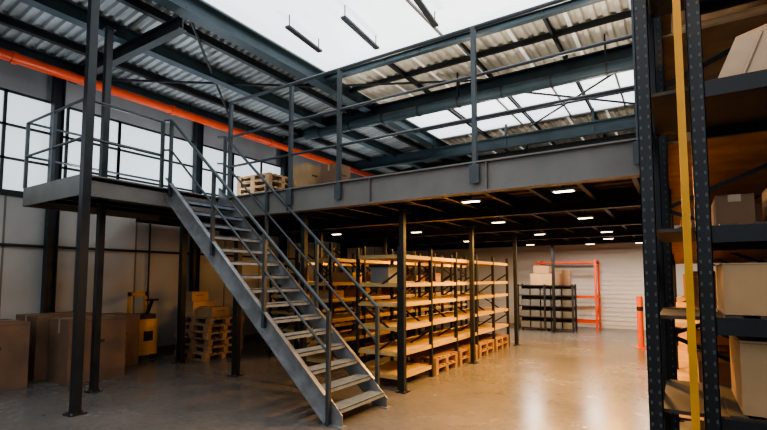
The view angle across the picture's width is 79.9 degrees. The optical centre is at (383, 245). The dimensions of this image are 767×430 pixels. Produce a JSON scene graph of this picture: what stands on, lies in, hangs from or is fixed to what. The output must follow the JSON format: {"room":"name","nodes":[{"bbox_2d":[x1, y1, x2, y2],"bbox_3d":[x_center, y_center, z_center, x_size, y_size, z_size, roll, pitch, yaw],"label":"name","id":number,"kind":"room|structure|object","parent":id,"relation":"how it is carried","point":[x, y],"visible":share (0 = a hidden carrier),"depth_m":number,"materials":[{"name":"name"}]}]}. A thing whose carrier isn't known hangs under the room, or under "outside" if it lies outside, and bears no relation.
{"room":"warehouse","nodes":[
{"label":"warehouse","id":0,"kind":"room"},
{"bbox_2d":[0,59,396,345],"bbox_3d":[-5.012,-0.667,11.254,0.285,6.300,21.400,-3,-5,33],"label":"wall","id":1,"kind":"structure","parent":0,"point":[20,267],"depth_m":10.01,"materials":[{"name":"white paint"}]},
{"bbox_2d":[0,87,121,190],"bbox_3d":[-6.666,-1.893,8.771,0.110,1.904,3.110,-3,-5,33],"label":"window","id":2,"kind":"structure","parent":1,"relation":"in","point":[17,109],"depth_m":8.75,"materials":[{"name":"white glass"}]},
{"bbox_2d":[118,122,233,196],"bbox_3d":[-5.013,-1.713,11.339,0.110,1.904,3.110,-3,-5,33],"label":"window","id":3,"kind":"structure","parent":1,"relation":"in","point":[136,163],"depth_m":10.86,"materials":[{"name":"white glass"}]},
{"bbox_2d":[157,332,288,351],"bbox_3d":[-4.951,2.413,10.999,0.030,0.120,21.400,-3,-5,33],"label":"baseboard","id":4,"kind":"structure","parent":1,"relation":"attached to","point":[257,335],"depth_m":10.91,"materials":[{"name":"grey paint"}]},
{"bbox_2d":[233,153,279,195],"bbox_3d":[-3.360,-1.534,13.908,0.110,1.904,3.110,-3,-5,33],"label":"window","id":5,"kind":"structure","parent":1,"relation":"in","point":[261,167],"depth_m":13.14,"materials":[{"name":"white glass"}]},
{"bbox_2d":[278,150,287,332],"bbox_3d":[-3.034,-0.232,13.881,0.250,5.800,0.260,-3,-5,33],"label":"wall column","id":6,"kind":"structure","parent":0,"point":[283,161],"depth_m":13.90,"materials":[{"name":"black metal"}]},
{"bbox_2d":[0,320,691,429],"bbox_3d":[1.221,2.271,7.037,15.100,0.150,21.800,-3,-5,33],"label":"floor","id":7,"kind":"structure","parent":0,"point":[587,378],"depth_m":6.59,"materials":[{"name":"concrete"}]},
{"bbox_2d":[0,319,29,391],"bbox_3d":[-6.163,1.680,7.005,0.954,1.021,0.903,-3,-5,33],"label":"cardboard box","id":8,"kind":"object","parent":7,"relation":"on","point":[14,334],"visible":1,"depth_m":6.98,"materials":[{"name":"brown cardboard"}]},
{"bbox_2d":[40,76,65,312],"bbox_3d":[-6.329,-0.590,8.760,0.250,5.800,0.260,-3,-5,33],"label":"wall column","id":9,"kind":"structure","parent":7,"relation":"on","point":[58,95],"depth_m":8.75,"materials":[{"name":"black metal"}]},
{"bbox_2d":[69,15,186,84],"bbox_3d":[-4.758,-3.479,8.308,3.700,0.220,0.140,-3,-5,33],"label":"rafter","id":10,"kind":"object","parent":9,"relation":"on","point":[172,28],"depth_m":7.85,"materials":[{"name":"grey metal"}]},
{"bbox_2d":[0,38,382,174],"bbox_3d":[-4.669,-3.321,11.218,0.140,0.160,21.400,-3,-5,33],"label":"roof purlin","id":11,"kind":"structure","parent":10,"relation":"on","point":[5,44],"depth_m":10.39,"materials":[{"name":"metal"}]},
{"bbox_2d":[0,13,402,171],"bbox_3d":[-4.038,-3.456,10.822,0.100,0.140,21.400,-3,-5,33],"label":"roof purlin","id":12,"kind":"structure","parent":10,"relation":"on","point":[5,20],"depth_m":9.61,"materials":[{"name":"grey metal"}]},
{"bbox_2d":[18,0,425,168],"bbox_3d":[-3.197,-3.572,10.288,0.200,0.240,21.400,-3,-5,33],"label":"roof purlin","id":13,"kind":"structure","parent":10,"relation":"on","point":[66,10],"depth_m":9.27,"materials":[{"name":"grey metal"}]},
{"bbox_2d":[0,0,452,173],"bbox_3d":[-3.432,-3.690,10.448,3.640,0.520,21.400,-3,-5,33],"label":"sheeting","id":14,"kind":"object","parent":13,"relation":"on","point":[122,14],"visible":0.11,"depth_m":9.64,"materials":[{"name":"grey metal"}]},
{"bbox_2d":[116,0,448,161],"bbox_3d":[-2.481,-3.764,9.841,0.100,0.140,21.400,-3,-5,33],"label":"roof purlin","id":15,"kind":"structure","parent":10,"relation":"on","point":[138,5],"depth_m":9.30,"materials":[{"name":"grey metal"}]},
{"bbox_2d":[151,0,469,161],"bbox_3d":[-1.934,-3.792,9.491,0.240,0.300,21.400,-3,-5,33],"label":"roof purlin","id":16,"kind":"structure","parent":10,"relation":"on","point":[198,12],"depth_m":8.98,"materials":[{"name":"grey metal"}]},
{"bbox_2d":[16,311,91,380],"bbox_3d":[-5.865,1.744,8.208,0.854,1.061,0.953,-3,-5,33],"label":"cardboard box","id":17,"kind":"object","parent":7,"relation":"on","point":[39,322],"visible":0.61,"depth_m":7.67,"materials":[{"name":"brown cardboard"}]},
{"bbox_2d":[62,0,99,416],"bbox_3d":[-3.863,-0.708,5.931,0.200,5.640,0.200,-3,-5,33],"label":"support column","id":18,"kind":"structure","parent":7,"relation":"on","point":[84,205],"depth_m":5.88,"materials":[{"name":"metal"}]},
{"bbox_2d":[47,314,126,385],"bbox_3d":[-5.061,1.734,7.841,0.704,1.031,0.903,-3,-5,33],"label":"cardboard box","id":19,"kind":"object","parent":7,"relation":"on","point":[113,327],"visible":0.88,"depth_m":7.60,"materials":[{"name":"brown cardboard"}]},
{"bbox_2d":[84,202,108,393],"bbox_3d":[-4.351,0.758,6.976,0.180,2.860,0.180,-3,-5,33],"label":"support column","id":20,"kind":"structure","parent":7,"relation":"on","point":[101,206],"depth_m":6.94,"materials":[{"name":"metal"}]},
{"bbox_2d":[102,312,139,365],"bbox_3d":[-5.402,1.844,9.065,0.804,0.981,0.703,-3,-5,33],"label":"cardboard box","id":21,"kind":"object","parent":7,"relation":"on","point":[133,320],"visible":0.34,"depth_m":9.04,"materials":[{"name":"brown cardboard"}]},
{"bbox_2d":[127,292,158,360],"bbox_3d":[-5.032,1.674,9.614,0.602,1.398,0.400,-3,-5,33],"label":"pallet stacker","id":22,"kind":"object","parent":7,"relation":"on","point":[148,332],"visible":0.78,"depth_m":9.55,"materials":[{"name":"yellow paint"}]},
{"bbox_2d":[172,220,187,363],"bbox_3d":[-4.095,0.912,9.314,0.220,2.880,0.220,-3,-5,33],"label":"support column","id":23,"kind":"structure","parent":7,"relation":"on","point":[182,278],"depth_m":9.27,"materials":[{"name":"metal"}]},
{"bbox_2d":[185,122,203,347],"bbox_3d":[-4.654,-0.408,11.363,0.250,5.800,0.260,-3,-5,33],"label":"wall column","id":24,"kind":"structure","parent":7,"relation":"on","point":[198,131],"depth_m":11.37,"materials":[{"name":"black metal"}]},
{"bbox_2d":[173,314,244,361],"bbox_3d":[-3.812,1.967,10.035,1.120,0.874,0.960,-3,-5,33],"label":"wooden pallets","id":25,"kind":"object","parent":7,"relation":"on","point":[215,339],"visible":0.84,"depth_m":9.69,"materials":[{"name":"brown wood"}]},
{"bbox_2d":[185,300,212,315],"bbox_3d":[-4.122,1.368,10.121,0.454,0.323,0.503,-3,-5,33],"label":"cardboard box","id":26,"kind":"object","parent":25,"relation":"on","point":[191,306],"visible":0.65,"depth_m":9.88,"materials":[{"name":"brown cardboard"}]},
{"bbox_2d":[186,291,207,300],"bbox_3d":[-4.170,1.104,10.111,0.404,0.198,0.403,-3,-5,33],"label":"cardboard box","id":27,"kind":"object","parent":26,"relation":"on","point":[191,295],"visible":0.77,"depth_m":9.95,"materials":[{"name":"brown cardboard"}]},
{"bbox_2d":[197,306,228,317],"bbox_3d":[-3.659,1.409,9.850,0.484,0.203,0.453,-3,-5,33],"label":"cardboard box","id":28,"kind":"object","parent":25,"relation":"on","point":[209,311],"visible":1,"depth_m":9.69,"materials":[{"name":"brown cardboard"}]},
{"bbox_2d":[227,231,243,376],"bbox_3d":[-2.584,0.897,8.093,0.200,2.740,0.200,-3,-5,33],"label":"support column","id":29,"kind":"structure","parent":7,"relation":"on","point":[236,323],"depth_m":8.02,"materials":[{"name":"metal"}]},
{"bbox_2d":[163,119,391,429],"bbox_3d":[-1.727,0.037,6.731,3.684,4.265,1.079,-3,-5,33],"label":"staircase","id":30,"kind":"structure","parent":7,"relation":"on","point":[318,395],"depth_m":6.37,"materials":[{"name":"grey metal"}]},
{"bbox_2d":[295,212,309,387],"bbox_3d":[-1.263,0.833,7.247,0.160,2.750,0.160,-3,-5,33],"label":"support column","id":31,"kind":"structure","parent":7,"relation":"on","point":[304,215],"depth_m":7.26,"materials":[{"name":"metal"}]},
{"bbox_2d":[317,229,323,344],"bbox_3d":[-1.364,1.015,9.860,0.160,2.750,0.160,-3,-5,33],"label":"support column","id":32,"kind":"structure","parent":7,"relation":"on","point":[320,231],"depth_m":9.88,"materials":[{"name":"metal"}]},
{"bbox_2d":[340,243,347,326],"bbox_3d":[-1.413,-0.056,16.399,0.250,5.800,0.260,-3,-5,33],"label":"wall column","id":33,"kind":"structure","parent":7,"relation":"on","point":[343,250],"depth_m":16.31,"materials":[{"name":"metal"}]},
{"bbox_2d":[267,249,428,351],"bbox_3d":[-0.561,1.444,13.125,0.880,2.350,6.480,-3,-5,33],"label":"shelving rack","id":34,"kind":"object","parent":7,"relation":"on","point":[291,328],"visible":0.12,"depth_m":11.12,"materials":[{"name":"wood"}]},
{"bbox_2d":[290,273,417,331],"bbox_3d":[-0.598,1.579,13.059,0.564,1.668,5.868,-3,-5,33],"label":"cardboard boxes","id":35,"kind":"object","parent":34,"relation":"in","point":[338,329],"visible":0.03,"depth_m":12.00,"materials":[{"name":"brown cardboard"}]},
{"bbox_2d":[296,243,467,371],"bbox_3d":[0.414,1.318,11.316,0.880,2.350,6.480,-3,-5,33],"label":"shelving rack","id":36,"kind":"object","parent":7,"relation":"on","point":[347,335],"visible":0.43,"depth_m":9.50,"materials":[{"name":"wood"}]},
{"bbox_2d":[310,272,446,349],"bbox_3d":[0.183,1.445,10.947,0.564,1.641,5.149,-3,-5,33],"label":"cardboard boxes","id":37,"kind":"object","parent":36,"relation":"in","point":[337,276],"visible":0.4,"depth_m":9.71,"materials":[{"name":"brown cardboard"}]},
{"bbox_2d":[382,238,387,317],"bbox_3d":[0.041,1.168,12.043,0.160,2.750,0.160,-3,-5,33],"label":"support column","id":38,"kind":"structure","parent":7,"relation":"on","point":[384,239],"depth_m":12.09,"materials":[{"name":"metal"}]},
{"bbox_2d":[396,209,409,393],"bbox_3d":[0.290,0.810,6.928,0.160,2.750,0.160,-3,-5,33],"label":"support column","id":39,"kind":"structure","parent":7,"relation":"on","point":[402,212],"depth_m":6.89,"materials":[{"name":"metal"}]},
{"bbox_2d":[356,246,509,389],"bbox_3d":[1.355,1.269,9.552,0.870,2.200,5.430,-3,-5,33],"label":"shelving rack","id":40,"kind":"object","parent":7,"relation":"on","point":[390,369],"visible":0.81,"depth_m":8.24,"materials":[{"name":"metal"}]},
{"bbox_2d":[369,264,396,282],"bbox_3d":[0.013,0.462,7.643,0.390,0.295,0.340,-3,-5,33],"label":"storage bin","id":41,"kind":"object","parent":40,"relation":"on","point":[379,273],"visible":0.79,"depth_m":7.52,"materials":[{"name":"grey plastic"}]},
{"bbox_2d":[406,333,508,374],"bbox_3d":[1.704,2.251,9.926,0.760,0.290,4.070,-3,-5,33],"label":"wooden pallet","id":42,"kind":"object","parent":7,"relation":"on","point":[444,356],"visible":0.75,"depth_m":9.06,"materials":[{"name":"brown wood"}]},
{"bbox_2d":[467,226,477,363],"bbox_3d":[1.792,0.973,9.262,0.160,2.750,0.160,-3,-5,33],"label":"support column","id":43,"kind":"structure","parent":7,"relation":"on","point":[471,228],"depth_m":9.23,"materials":[{"name":"metal"}]},
{"bbox_2d":[511,237,520,345],"bbox_3d":[3.386,1.147,11.738,0.160,2.750,0.160,-3,-5,33],"label":"support column","id":44,"kind":"structure","parent":7,"relation":"on","point":[516,335],"depth_m":11.70,"materials":[{"name":"metal"}]},
{"bbox_2d":[517,284,577,332],"bbox_3d":[5.329,1.998,14.954,1.750,1.500,0.550,-3,-5,33],"label":"shelving","id":45,"kind":"object","parent":7,"relation":"on","point":[536,301],"visible":0.97,"depth_m":14.84,"materials":[{"name":"black metal"}]},
{"bbox_2d":[530,266,571,284],"bbox_3d":[5.447,0.957,14.933,1.204,0.631,0.433,-3,-5,33],"label":"stacked cardboard boxes","id":46,"kind":"object","parent":45,"relation":"on","point":[541,275],"visible":0.8,"depth_m":14.79,"materials":[{"name":"brown cardboard"}]},
{"bbox_2d":[551,244,557,332],"bbox_3d":[5.327,1.329,14.348,0.160,2.750,0.160,-3,-5,33],"label":"support column","id":47,"kind":"structure","parent":7,"relation":"on","point":[552,245],"depth_m":14.31,"materials":[{"name":"metal"}]},
{"bbox_2d":[536,259,600,330],"bbox_3d":[6.269,1.640,15.566,1.910,2.300,0.760,-3,-5,33],"label":"frame","id":48,"kind":"object","parent":7,"relation":"on","point":[597,304],"visible":0.66,"depth_m":15.16,"materials":[{"name":"orange paint"}]},
{"bbox_2d":[635,296,645,348],"bbox_3d":[6.279,1.861,11.196,0.260,1.250,0.260,-3,-5,33],"label":"bollard","id":49,"kind":"object","parent":7,"relation":"on","point":[639,299],"visible":0.96,"depth_m":11.15,"materials":[{"name":"orange metal"}]},
{"bbox_2d":[672,0,699,429],"bbox_3d":[1.625,-0.828,2.502,0.140,5.400,0.120,-3,-5,33],"label":"post","id":50,"kind":"object","parent":7,"relation":"on","point":[680,93],"visible":1,"depth_m":2.46,"materials":[{"name":"yellow metal"}]},
{"bbox_2d":[633,0,766,429],"bbox_3d":[2.922,-0.939,2.337,2.874,5.600,1.010,-3,-5,33],"label":"rack","id":51,"kind":"object","parent":7,"relation":"on","point":[733,105],"visible":0.99,"depth_m":2.58,"materials":[{"name":"metal"}]},
{"bbox_2d":[711,188,766,417],"bbox_3d":[2.541,0.472,2.357,1.304,1.658,0.643,-3,-5,33],"label":"cardboard boxes","id":52,"kind":"object","parent":51,"relation":"on","point":[741,288],"visible":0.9,"depth_m":2.42,"materials":[{"name":"brown cardboard"}]},
{"bbox_2d":[718,24,766,77],"bbox_3d":[2.541,-1.083,2.541,1.178,0.325,0.713,-3,-5,33],"label":"load","id":53,"kind":"object","parent":51,"relation":"on","point":[748,51],"visible":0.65,"depth_m":2.51},
{"bbox_2d":[653,0,766,429],"bbox_3d":[4.635,-0.560,6.330,1.324,5.400,7.010,-3,-5,33],"label":"rack","id":54,"kind":"object","parent":7,"relation":"on","point":[737,164],"visible":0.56,"depth_m":3.99,"materials":[{"name":"metal"}]},
{"bbox_2d":[680,4,766,429],"bbox_3d":[4.945,0.062,6.788,0.902,4.184,6.649,-3,-5,33],"label":"cardboard boxes","id":55,"kind":"object","parent":54,"relation":"on","point":[723,346],"visible":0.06,"depth_m":4.30,"materials":[{"name":"brown cardboard"}]},
{"bbox_2d":[96,7,634,126],"bbox_3d":[0.346,-3.494,10.239,12.843,0.448,4.950,0,-4,-5],"label":"cross bracing","id":56,"kind":"structure","parent":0,"point":[191,23],"depth_m":10.28,"materials":[{"name":"grey metal"}]},
{"bbox_2d":[0,48,374,176],"bbox_3d":[-5.176,-3.267,10.052,0.220,0.440,18.300,-3,-5,33],"label":"pipe","id":57,"kind":"object","parent":56,"relation":"attached to","point":[13,57],"visible":0.81,"depth_m":10.04,"materials":[{"name":"orange metal"}]},
{"bbox_2d":[202,0,551,71],"bbox_3d":[-0.808,-4.450,3.095,8.800,0.070,11.840,-3,-5,33],"label":"skylight window","id":58,"kind":"structure","parent":56,"relation":"attached to","point":[396,24],"depth_m":8.31,"materials":[{"name":"white glass"}]},
{"bbox_2d":[285,14,321,52],"bbox_3d":[-1.459,-3.928,8.480,0.100,0.260,1.005,-2,-4,27],"label":"light fixture","id":59,"kind":"object","parent":58,"relation":"hanging from","point":[289,27],"visible":1,"depth_m":8.39,"materials":[{"name":"metal"}]},
{"bbox_2d":[341,5,379,49],"bbox_3d":[-0.402,-3.942,8.277,0.100,0.260,1.204,-2,-5,28],"label":"light fixture","id":60,"kind":"object","parent":58,"relation":"hanging from","point":[352,25],"visible":1,"depth_m":8.16,"materials":[{"name":"metal"}]},
{"bbox_2d":[413,0,438,27],"bbox_3d":[0.693,-3.991,7.577,0.100,0.260,1.005,-2,-4,27],"label":"light fixture","id":61,"kind":"object","parent":58,"relation":"hanging from","point":[419,3],"visible":1,"depth_m":7.60,"materials":[{"name":"metal"}]},
{"bbox_2d":[304,34,632,139],"bbox_3d":[3.215,-3.557,9.258,12.700,0.812,0.264,-3,-5,33],"label":"ventilation duct","id":62,"kind":"object","parent":56,"relation":"hanging from","point":[607,68],"visible":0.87,"depth_m":9.74,"materials":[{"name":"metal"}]},
{"bbox_2d":[349,10,630,92],"bbox_3d":[3.833,-3.989,8.176,11.060,0.100,0.060,-3,-5,33],"label":"roof purlin","id":63,"kind":"structure","parent":56,"relation":"attached to","point":[627,14],"depth_m":9.02,"materials":[{"name":"metal"}]},
{"bbox_2d":[406,70,634,139],"bbox_3d":[5.805,-3.880,11.247,11.100,0.070,2.740,-3,-5,33],"label":"skylight window","id":64,"kind":"structure","parent":56,"relation":"attached to","point":[623,79],"depth_m":12.62,"materials":[{"name":"white glass"}]},
{"bbox_2d":[420,89,633,131],"bbox_3d":[5.778,-3.778,11.198,11.060,0.100,0.060,-3,-5,33],"label":"roof purlin","id":65,"kind":"structure","parent":56,"relation":"attached to","point":[631,90],"depth_m":12.35,"materials":[{"name":"metal"}]},
{"bbox_2d":[136,137,641,251],"bbox_3d":[1.847,-0.374,12.281,9.700,0.380,12.130,-3,-5,33],"label":"deck","id":66,"kind":"object","parent":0,"point":[515,189],"visible":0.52,"depth_m":7.52,"materials":[{"name":"grey paint"}]},
{"bbox_2d":[22,174,222,220],"bbox_3d":[-4.292,-0.739,7.787,1.980,0.300,2.390,-3,-5,33],"label":"mezzanine landing","id":67,"kind":"object","parent":66,"relation":"attached to","point":[126,199],"visible":0.67,"depth_m":7.11,"materials":[{"name":"metal"}]},
{"bbox_2d":[23,98,164,187],"bbox_3d":[-4.344,-1.433,7.809,1.925,1.089,2.292,-3,-5,33],"label":"landing railing","id":68,"kind":"object","parent":67,"relation":"on","point":[53,128],"visible":0.73,"depth_m":7.24,"materials":[{"name":"metal"}]},
{"bbox_2d":[98,26,115,176],"bbox_3d":[-4.351,-2.174,7.181,0.180,2.540,0.180,-3,-5,33],"label":"support column","id":69,"kind":"structure","parent":67,"relation":"on","point":[109,32],"depth_m":7.16,"materials":[{"name":"metal"}]},
{"bbox_2d":[237,172,296,194],"bbox_3d":[-2.840,-1.138,11.139,1.100,1.020,0.900,-3,-5,33],"label":"wooden pallets","id":70,"kind":"object","parent":66,"relation":"on","point":[253,183],"visible":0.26,"depth_m":10.85,"materials":[{"name":"brown wood"}]},
{"bbox_2d":[293,163,349,186],"bbox_3d":[-1.233,-1.363,12.086,2.204,1.601,1.203,-3,-5,33],"label":"stacked cardboard boxes","id":71,"kind":"object","parent":66,"relation":"on","point":[305,174],"visible":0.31,"depth_m":11.98,"materials":[{"name":"brown cardboard"}]},
{"bbox_2d":[410,223,422,232],"bbox_3d":[0.739,-0.442,10.277,0.260,0.285,0.100,-3,-5,33],"label":"ceiling lamp","id":72,"kind":"object","parent":66,"relation":"attached to","point":[416,231],"visible":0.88,"depth_m":10.25,"materials":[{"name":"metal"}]},
{"bbox_2d":[227,0,638,204],"bbox_3d":[-0.062,-1.706,6.406,6.440,1.997,0.068,-3,-5,33],"label":"railing","id":73,"kind":"object","parent":66,"relation":"on","point":[474,168],"visible":0.8,"depth_m":6.02,"materials":[{"name":"metal"}]},
{"bbox_2d":[460,195,480,202],"bbox_3d":[1.171,-0.731,6.147,0.260,0.285,0.100,-3,-5,33],"label":"ceiling lamp","id":74,"kind":"object","parent":66,"relation":"hanging from","point":[470,200],"visible":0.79,"depth_m":6.10,"materials":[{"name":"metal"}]},
{"bbox_2d":[491,217,505,222],"bbox_3d":[2.116,-0.570,8.446,0.260,0.285,0.100,-3,-5,33],"label":"ceiling lamp","id":75,"kind":"object","parent":66,"relation":"attached to","point":[498,221],"visible":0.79,"depth_m":8.39,"materials":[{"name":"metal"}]},
{"bbox_2d":[551,185,575,192],"bbox_3d":[2.127,-0.782,5.417,0.260,0.285,0.100,-3,-5,33],"label":"ceiling lamp","id":76,"kind":"object","parent":66,"relation":"hanging from","point":[563,189],"visible":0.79,"depth_m":5.39,"materials":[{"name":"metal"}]},
{"bbox_2d":[576,211,593,218],"bbox_3d":[3.444,-0.613,7.833,0.260,0.285,0.100,-3,-5,33],"label":"ceiling lamp","id":77,"kind":"object","parent":66,"relation":"attached to","point":[584,216],"visible":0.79,"depth_m":7.82,"materials":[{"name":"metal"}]},
{"bbox_2d":[281,0,604,95],"bbox_3d":[1.843,-3.956,8.442,14.700,0.150,0.120,-3,-5,33],"label":"rafter","id":78,"kind":"object","parent":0,"point":[570,5],"depth_m":8.60,"materials":[{"name":"grey metal"}]},
{"bbox_2d":[383,58,508,151],"bbox_3d":[2.599,-3.611,13.589,0.050,0.100,9.600,-3,-5,33],"label":"roof beam","id":79,"kind":"structure","parent":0,"point":[393,66],"depth_m":11.02,"materials":[{"name":"grey metal"}]},
{"bbox_2d":[280,43,632,143],"bbox_3d":[2.869,-3.630,10.022,14.700,0.566,0.240,-3,-5,33],"label":"rafter","id":80,"kind":"object","parent":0,"point":[623,51],"depth_m":10.21,"materials":[{"name":"grey metal"}]},
{"bbox_2d":[342,0,631,103],"bbox_3d":[4.212,-4.043,8.770,11.060,0.050,3.200,-3,-5,33],"label":"sheeting","id":81,"kind":"object","parent":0,"point":[623,27],"visible":0.25,"depth_m":9.41,"materials":[{"name":"grey metal"}]},
{"bbox_2d":[350,108,635,172],"bbox_3d":[4.787,-3.342,12.997,14.700,0.725,0.200,-3,-5,33],"label":"rafter","id":82,"kind":"object","parent":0,"point":[627,122],"depth_m":13.61,"materials":[{"name":"grey metal"}]},
{"bbox_2d":[454,36,554,144],"bbox_3d":[3.946,-3.671,12.727,0.050,0.100,9.600,-3,-5,33],"label":"roof beam","id":83,"kind":"structure","parent":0,"point":[461,45],"depth_m":10.30,"materials":[{"name":"grey metal"}]},
{"bbox_2d":[393,132,635,172],"bbox_3d":[6.029,-3.326,14.936,14.700,0.487,0.200,-3,-5,33],"label":"rafter","id":84,"kind":"object","parent":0,"point":[630,135],"depth_m":15.44,"materials":[{"name":"grey metal"}]},
{"bbox_2d":[442,105,635,156],"bbox_3d":[7.534,-3.682,13.933,11.060,0.050,3.700,-3,-5,33],"label":"sheeting","id":85,"kind":"object","parent":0,"point":[628,110],"visible":0.2,"depth_m":14.44,"materials":[{"name":"grey metal"}]},
{"bbox_2d":[406,225,720,329],"bbox_3d":[7.051,-0.412,16.326,14.700,6.500,0.220,-3,-5,33],"label":"wall","id":86,"kind":"structure","parent":0,"point":[620,264],"depth_m":16.05,"materials":[{"name":"white metal"}]},
{"bbox_2d":[541,9,606,136],"bbox_3d":[5.292,-3.731,11.865,0.050,0.100,9.600,-3,-5,33],"label":"roof purlin","id":87,"kind":"structure","parent":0,"point":[546,21],"depth_m":9.04,"materials":[{"name":"grey metal"}]}
]}

